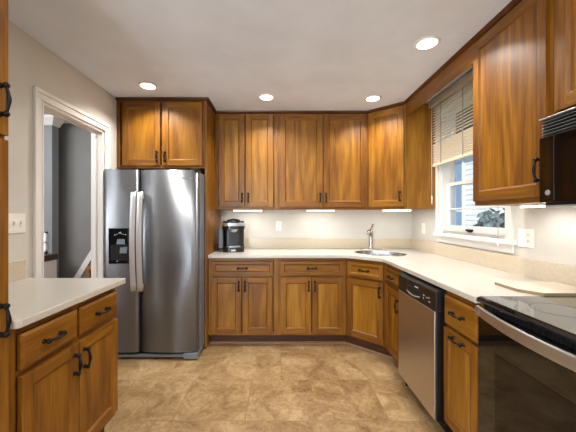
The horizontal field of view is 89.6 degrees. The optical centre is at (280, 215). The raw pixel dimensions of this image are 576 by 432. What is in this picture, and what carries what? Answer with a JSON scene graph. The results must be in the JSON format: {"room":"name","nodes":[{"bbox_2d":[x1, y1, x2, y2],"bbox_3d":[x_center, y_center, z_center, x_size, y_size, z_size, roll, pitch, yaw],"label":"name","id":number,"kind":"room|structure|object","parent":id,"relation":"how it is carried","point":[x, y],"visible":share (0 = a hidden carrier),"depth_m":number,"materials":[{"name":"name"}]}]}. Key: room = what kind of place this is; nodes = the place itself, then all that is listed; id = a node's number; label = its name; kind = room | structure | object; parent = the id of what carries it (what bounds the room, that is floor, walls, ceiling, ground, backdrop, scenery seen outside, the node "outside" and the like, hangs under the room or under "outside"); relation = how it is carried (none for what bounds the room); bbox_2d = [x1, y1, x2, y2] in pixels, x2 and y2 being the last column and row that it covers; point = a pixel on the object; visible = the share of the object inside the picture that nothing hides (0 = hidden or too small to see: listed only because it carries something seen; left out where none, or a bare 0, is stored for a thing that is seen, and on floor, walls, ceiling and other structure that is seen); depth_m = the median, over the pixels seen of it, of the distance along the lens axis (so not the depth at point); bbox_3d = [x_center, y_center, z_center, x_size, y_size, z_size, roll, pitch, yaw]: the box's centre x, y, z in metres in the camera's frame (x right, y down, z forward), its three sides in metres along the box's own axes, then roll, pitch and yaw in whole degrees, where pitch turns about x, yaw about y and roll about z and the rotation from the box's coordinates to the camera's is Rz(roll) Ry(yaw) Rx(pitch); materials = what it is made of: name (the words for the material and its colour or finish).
{"room":"kitchen","nodes":[
{"label":"kitchen","id":0,"kind":"room"},
{"bbox_2d":[44,125,58,277],"bbox_3d":[-4.430,0.075,3.420,3.540,2.450,0.100,0,0,0],"label":"wall","id":1,"kind":"structure","parent":0,"point":[51,133],"depth_m":3.37,"materials":[{"name":"grey paint"}]},
{"bbox_2d":[44,232,47,252],"bbox_3d":[-3.005,0.303,3.357,0.590,0.243,0.025,0,0,0],"label":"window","id":2,"kind":"structure","parent":1,"relation":"in","point":[45,233],"depth_m":3.35,"materials":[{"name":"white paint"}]},
{"bbox_2d":[44,115,64,127],"bbox_3d":[-4.192,-1.103,3.382,3.215,0.095,0.175,0,0,0],"label":"trim","id":3,"kind":"structure","parent":1,"relation":"attached to","point":[48,119],"depth_m":3.35,"materials":[{"name":"white paint"}]},
{"bbox_2d":[5,21,119,277],"bbox_3d":[-1.655,0.075,0.540,0.100,2.450,5.920,0,0,0],"label":"wall","id":4,"kind":"structure","parent":0,"point":[30,63],"depth_m":1.85,"materials":[{"name":"grey paint"}]},
{"bbox_2d":[8,214,25,233],"bbox_3d":[-1.597,0.045,1.735,0.016,0.117,0.164,0,0,0],"label":"light switch","id":5,"kind":"object","parent":4,"relation":"attached to","point":[16,222],"visible":0.75,"depth_m":1.75,"materials":[{"name":"white plastic"}]},
{"bbox_2d":[33,86,110,277],"bbox_3d":[-1.595,0.229,2.286,0.020,2.142,0.826,0,0,0],"label":"trim","id":6,"kind":"structure","parent":4,"relation":"attached to","point":[40,96],"depth_m":1.92,"materials":[{"name":"white paint"}]},
{"bbox_2d":[44,103,103,277],"bbox_3d":[-1.657,0.265,2.286,0.107,2.070,0.682,0,0,0],"label":"door frame","id":7,"kind":"structure","parent":4,"relation":"in","point":[97,135],"depth_m":2.61,"materials":[{"name":"white paint"}]},
{"bbox_2d":[59,123,90,277],"bbox_3d":[-2.453,0.075,3.650,1.495,2.450,0.100,0,0,0],"label":"wall","id":8,"kind":"structure","parent":0,"point":[74,141],"depth_m":3.60,"materials":[{"name":"grey paint"}]},
{"bbox_2d":[8,0,511,133],"bbox_3d":[0.400,-1.220,0.840,4.250,0.160,6.720,0,0,0],"label":"ceiling","id":9,"kind":"structure","parent":0,"point":[306,54],"depth_m":1.94,"materials":[{"name":"paint"}]},
{"bbox_2d":[138,82,157,90],"bbox_3d":[-1.176,-1.147,2.565,0.166,0.006,0.166,0,0,0],"label":"recessed light","id":10,"kind":"object","parent":9,"relation":"in","point":[144,85],"visible":1,"depth_m":2.56,"materials":[{"name":"white paint"}]},
{"bbox_2d":[258,94,274,100],"bbox_3d":[-0.140,-1.147,2.810,0.166,0.006,0.166,0,0,0],"label":"recessed light","id":11,"kind":"object","parent":9,"relation":"in","point":[264,97],"visible":1,"depth_m":2.81,"materials":[{"name":"white paint"}]},
{"bbox_2d":[364,95,381,101],"bbox_3d":[0.900,-1.147,2.840,0.166,0.006,0.166,0,0,0],"label":"recessed light","id":12,"kind":"object","parent":9,"relation":"in","point":[373,98],"visible":1,"depth_m":2.83,"materials":[{"name":"white paint"}]},
{"bbox_2d":[413,36,440,50],"bbox_3d":[0.973,-1.147,1.933,0.166,0.006,0.166,0,0,0],"label":"recessed light","id":13,"kind":"object","parent":9,"relation":"in","point":[429,42],"visible":1,"depth_m":1.93,"materials":[{"name":"white paint"}]},
{"bbox_2d":[104,343,444,431],"bbox_3d":[-0.015,1.340,0.540,3.420,0.080,6.120,0,0,0],"label":"floor","id":14,"kind":"structure","parent":0,"point":[230,387],"depth_m":2.15,"materials":[{"name":"brown tile"}]},
{"bbox_2d":[0,0,11,431],"bbox_3d":[-1.275,0.075,0.702,0.664,2.450,0.700,0,0,0],"label":"pantry cabinet","id":15,"kind":"object","parent":14,"relation":"on","point":[5,96],"visible":1,"depth_m":1.03,"materials":[{"name":"brown wood"}]},
{"bbox_2d":[8,288,117,431],"bbox_3d":[-1.273,0.859,1.403,0.664,0.882,0.690,0,0,0],"label":"base cabinet","id":16,"kind":"object","parent":14,"relation":"on","point":[63,365],"visible":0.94,"depth_m":1.34,"materials":[{"name":"brown wood"}]},
{"bbox_2d":[8,259,124,328],"bbox_3d":[-1.286,0.343,1.438,0.639,0.150,0.743,0,0,0],"label":"countertop","id":17,"kind":"structure","parent":16,"relation":"on","point":[31,300],"depth_m":1.48,"materials":[{"name":"beige stone"}]},
{"bbox_2d":[104,169,204,358],"bbox_3d":[-1.171,0.436,2.967,0.847,1.727,0.866,0,0,0],"label":"refrigerator","id":18,"kind":"object","parent":14,"relation":"on","point":[154,220],"visible":0.96,"depth_m":2.60,"materials":[{"name":"grey metal"}]},
{"bbox_2d":[205,101,220,348],"bbox_3d":[-0.735,0.085,3.165,0.016,2.430,0.670,0,0,0],"label":"end panel","id":19,"kind":"object","parent":14,"relation":"on","point":[212,216],"visible":0.64,"depth_m":2.95,"materials":[{"name":"brown wood"}]},
{"bbox_2d":[208,258,277,340],"bbox_3d":[-0.381,0.859,3.174,0.692,0.882,0.652,0,0,0],"label":"base cabinet","id":20,"kind":"object","parent":14,"relation":"on","point":[242,292],"visible":0.99,"depth_m":2.90,"materials":[{"name":"brown wood"}]},
{"bbox_2d":[210,341,398,367],"bbox_3d":[0.239,1.292,2.855,1.883,0.016,0.522,0,0,22],"label":"trim","id":21,"kind":"structure","parent":20,"relation":"attached to","point":[357,346],"depth_m":2.96,"materials":[{"name":"brown wood"}]},
{"bbox_2d":[208,238,575,302],"bbox_3d":[0.425,0.343,2.442,2.300,0.150,2.116,0,0,0],"label":"countertop","id":22,"kind":"structure","parent":20,"relation":"on","point":[467,273],"depth_m":2.38,"materials":[{"name":"beige stone"}]},
{"bbox_2d":[217,218,245,252],"bbox_3d":[-0.556,0.205,3.241,0.314,0.361,0.392,0,0,-8],"label":"coffee maker","id":23,"kind":"object","parent":22,"relation":"on","point":[231,234],"visible":0.99,"depth_m":3.12,"materials":[{"name":"black plastic"}]},
{"bbox_2d":[227,245,239,247],"bbox_3d":[-0.511,0.328,3.125,0.145,0.012,0.108,0,0,-8],"label":"drip tray","id":24,"kind":"object","parent":23,"relation":"on","point":[228,246],"depth_m":3.08,"materials":[{"name":"silver metal"}]},
{"bbox_2d":[360,224,381,249],"bbox_3d":[1.041,0.239,3.327,0.218,0.294,0.170,0,0,-18],"label":"faucet","id":25,"kind":"object","parent":22,"relation":"on","point":[369,232],"visible":0.98,"depth_m":3.32,"materials":[{"name":"silver metal"}]},
{"bbox_2d":[354,250,406,256],"bbox_3d":[1.020,0.486,3.000,0.522,0.204,0.362,0,0,41],"label":"sink","id":26,"kind":"object","parent":22,"relation":"in","point":[367,252],"visible":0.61,"depth_m":3.15,"materials":[{"name":"silver metal"}]},
{"bbox_2d":[494,281,575,295],"bbox_3d":[1.367,0.377,1.510,0.335,0.018,0.244,0,0,0],"label":"cutting board","id":27,"kind":"object","parent":22,"relation":"on","point":[541,288],"visible":0.98,"depth_m":1.49,"materials":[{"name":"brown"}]},
{"bbox_2d":[278,258,345,340],"bbox_3d":[0.308,0.859,3.174,0.687,0.882,0.652,0,0,0],"label":"base cabinet","id":28,"kind":"object","parent":14,"relation":"on","point":[311,291],"visible":0.94,"depth_m":2.90,"materials":[{"name":"brown wood"}]},
{"bbox_2d":[345,258,392,356],"bbox_3d":[1.113,0.859,3.063,0.923,0.882,0.874,0,0,0],"label":"base cabinet","id":29,"kind":"object","parent":14,"relation":"on","point":[365,282],"visible":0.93,"depth_m":2.76,"materials":[{"name":"brown wood"}]},
{"bbox_2d":[384,263,405,363],"bbox_3d":[1.236,0.859,2.453,0.679,0.882,0.375,0,0,0],"label":"base cabinet","id":30,"kind":"object","parent":14,"relation":"on","point":[391,274],"visible":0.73,"depth_m":2.46,"materials":[{"name":"brown wood"}]},
{"bbox_2d":[398,272,452,431],"bbox_3d":[1.210,0.860,1.948,0.650,0.880,0.547,0,0,0],"label":"dishwasher","id":31,"kind":"object","parent":14,"relation":"on","point":[422,323],"visible":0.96,"depth_m":1.83,"materials":[{"name":"silver metal"}]},
{"bbox_2d":[444,291,483,431],"bbox_3d":[1.236,0.859,1.528,0.679,0.882,0.288,0,0,0],"label":"base cabinet","id":32,"kind":"object","parent":14,"relation":"on","point":[461,330],"visible":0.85,"depth_m":1.52,"materials":[{"name":"brown wood"}]},
{"bbox_2d":[475,296,575,431],"bbox_3d":[1.231,0.840,0.998,0.718,0.920,0.757,0,0,0],"label":"range","id":33,"kind":"object","parent":14,"relation":"on","point":[527,344],"visible":1,"depth_m":1.13,"materials":[{"name":"black glass"}]},
{"bbox_2d":[476,296,575,343],"bbox_3d":[1.257,0.396,0.998,0.666,0.032,0.757,0,0,0],"label":"cooktop","id":34,"kind":"object","parent":33,"relation":"in","point":[554,316],"depth_m":1.17,"materials":[{"name":"black glass"}]},
{"bbox_2d":[221,210,410,237],"bbox_3d":[-0.015,0.075,3.550,3.420,2.450,0.100,0,0,0],"label":"wall","id":35,"kind":"structure","parent":0,"point":[295,223],"depth_m":3.50,"materials":[{"name":"grey paint"}]},
{"bbox_2d":[117,101,204,174],"bbox_3d":[-1.174,-0.797,3.136,0.862,0.665,0.729,0,0,0],"label":"upper cabinet","id":36,"kind":"object","parent":35,"relation":"attached to","point":[151,135],"visible":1,"depth_m":2.82,"materials":[{"name":"brown wood"}]},
{"bbox_2d":[215,114,277,209],"bbox_3d":[-0.382,-0.601,3.313,0.690,1.058,0.374,0,0,0],"label":"upper cabinet","id":37,"kind":"object","parent":35,"relation":"attached to","point":[246,145],"visible":1,"depth_m":3.17,"materials":[{"name":"brown wood"}]},
{"bbox_2d":[233,210,262,210],"bbox_3d":[-0.375,-0.062,3.280,0.330,0.019,0.070,0,0,0],"label":"light","id":38,"kind":"object","parent":37,"relation":"attached to","point":[233,210],"visible":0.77,"depth_m":3.25,"materials":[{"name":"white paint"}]},
{"bbox_2d":[276,221,281,230],"bbox_3d":[-0.027,0.120,3.496,0.072,0.117,0.008,0,0,0],"label":"wall outlet","id":39,"kind":"object","parent":35,"relation":"attached to","point":[278,223],"visible":1,"depth_m":3.49,"materials":[{"name":"white plastic"}]},
{"bbox_2d":[115,0,521,113],"bbox_3d":[0.410,-1.137,2.416,3.682,0.026,1.906,0,0,39],"label":"trim","id":40,"kind":"structure","parent":35,"relation":"attached to","point":[513,3],"depth_m":2.81,"materials":[{"name":"brown wood"}]},
{"bbox_2d":[278,114,367,209],"bbox_3d":[0.459,-0.601,3.313,0.992,1.058,0.374,0,0,0],"label":"upper cabinet","id":41,"kind":"object","parent":35,"relation":"attached to","point":[323,158],"visible":1,"depth_m":3.17,"materials":[{"name":"brown wood"}]},
{"bbox_2d":[367,104,434,209],"bbox_3d":[1.265,-0.601,3.201,0.620,1.058,0.598,0,0,0],"label":"upper cabinet","id":42,"kind":"object","parent":35,"relation":"attached to","point":[399,144],"visible":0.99,"depth_m":2.93,"materials":[{"name":"brown wood"}]},
{"bbox_2d":[382,209,411,210],"bbox_3d":[1.245,-0.062,3.120,0.300,0.019,0.070,0,0,0],"label":"light","id":43,"kind":"object","parent":42,"relation":"attached to","point":[382,209],"visible":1,"depth_m":3.09,"materials":[{"name":"white paint"}]},
{"bbox_2d":[411,206,575,265],"bbox_3d":[1.645,0.075,0.540,0.140,2.450,5.920,0,0,0],"label":"wall","id":44,"kind":"structure","parent":0,"point":[554,228],"depth_m":1.75,"materials":[{"name":"grey paint"}]},
{"bbox_2d":[422,223,424,233],"bbox_3d":[1.569,0.137,3.200,0.012,0.117,0.072,0,0,0],"label":"light switch","id":45,"kind":"object","parent":44,"relation":"attached to","point":[423,224],"visible":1,"depth_m":3.19,"materials":[{"name":"white plastic"}]},
{"bbox_2d":[433,82,516,253],"bbox_3d":[1.615,-0.435,2.425,0.180,1.380,0.980,0,0,0],"label":"window","id":46,"kind":"structure","parent":44,"relation":"in","point":[445,174],"depth_m":2.70,"materials":[{"name":"white paint"}]},
{"bbox_2d":[428,69,498,246],"bbox_3d":[1.500,-0.458,2.428,0.067,1.335,0.935,0,0,0],"label":"window blind","id":47,"kind":"object","parent":46,"relation":"attached to","point":[457,146],"visible":0.63,"depth_m":2.53,"materials":[{"name":"beige"}]},
{"bbox_2d":[473,0,553,205],"bbox_3d":[1.386,-0.598,1.607,0.378,1.064,0.545,0,0,0],"label":"upper cabinet","id":48,"kind":"object","parent":44,"relation":"attached to","point":[513,61],"visible":0.8,"depth_m":1.55,"materials":[{"name":"brown wood"}]},
{"bbox_2d":[406,43,473,115],"bbox_3d":[1.261,-1.065,2.393,0.018,0.130,1.023,0,0,0],"label":"window valance","id":49,"kind":"object","parent":48,"relation":"attached to","point":[464,61],"visible":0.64,"depth_m":2.24,"materials":[{"name":"brown wood"}]},
{"bbox_2d":[519,204,545,207],"bbox_3d":[1.400,-0.057,1.600,0.070,0.019,0.130,0,0,0],"label":"light","id":50,"kind":"object","parent":48,"relation":"attached to","point":[521,205],"visible":0.78,"depth_m":1.59,"materials":[{"name":"white paint"}]},
{"bbox_2d":[518,229,533,247],"bbox_3d":[1.567,0.142,1.862,0.016,0.117,0.118,0,0,0],"label":"wall outlet","id":51,"kind":"object","parent":44,"relation":"attached to","point":[525,236],"visible":1,"depth_m":1.85,"materials":[{"name":"white plastic"}]},
{"bbox_2d":[554,0,575,113],"bbox_3d":[1.405,-0.782,0.934,0.339,0.695,0.800,0,0,0],"label":"upper cabinet","id":52,"kind":"object","parent":44,"relation":"attached to","point":[564,10],"visible":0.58,"depth_m":1.26,"materials":[{"name":"brown wood"}]},
{"bbox_2d":[539,107,575,206],"bbox_3d":[1.367,-0.235,0.932,0.408,0.396,0.757,0,0,0],"label":"microwave","id":53,"kind":"object","parent":52,"relation":"attached to","point":[557,148],"visible":1,"depth_m":1.22,"materials":[{"name":"black plastic"}]},
{"bbox_3d":[-3.952,1.340,3.300,4.495,0.080,6.200,0,0,0],"label":"floor","id":54,"kind":"structure","parent":0,"visible":0},
{"bbox_2d":[44,254,57,277],"bbox_3d":[-2.790,0.868,3.210,0.420,0.865,0.300,0,0,0],"label":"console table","id":55,"kind":"object","parent":54,"relation":"on","point":[50,260],"visible":0.16,"depth_m":3.26,"materials":[{"name":"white wood"}]},
{"bbox_2d":[74,250,90,277],"bbox_3d":[-2.290,0.486,3.490,0.800,1.628,0.219,0,0,0],"label":"staircase","id":56,"kind":"structure","parent":54,"relation":"on","point":[84,266],"depth_m":3.58,"materials":[{"name":"white wood"}]},
{"label":"outside","id":57,"kind":"structure","parent":0,"visible":0},
{"bbox_3d":[13.938,1.700,10.000,24.125,0.100,40.000,0,0,0],"label":"ground","id":58,"kind":"structure","parent":57,"visible":0},
{"bbox_2d":[456,155,504,225],"bbox_3d":[8.200,-1.050,10.350,6.600,5.400,6.600,0,0,0],"label":"house","id":59,"kind":"structure","parent":58,"relation":"on","point":[464,166],"depth_m":8.13,"materials":[{"name":"white"}]},
{"bbox_2d":[473,211,504,227],"bbox_3d":[4.354,0.776,5.942,0.933,1.768,0.909,0,0,0],"label":"shrub","id":60,"kind":"object","parent":58,"relation":"on","point":[488,220],"visible":0.06,"depth_m":5.80,"materials":[{"name":"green plant"}]},
{"bbox_2d":[485,208,504,217],"bbox_3d":[5.032,0.725,6.598,1.118,1.871,0.925,0,0,0],"label":"shrub","id":61,"kind":"object","parent":58,"relation":"on","point":[491,209],"visible":0.02,"depth_m":6.54,"materials":[{"name":"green plant"}]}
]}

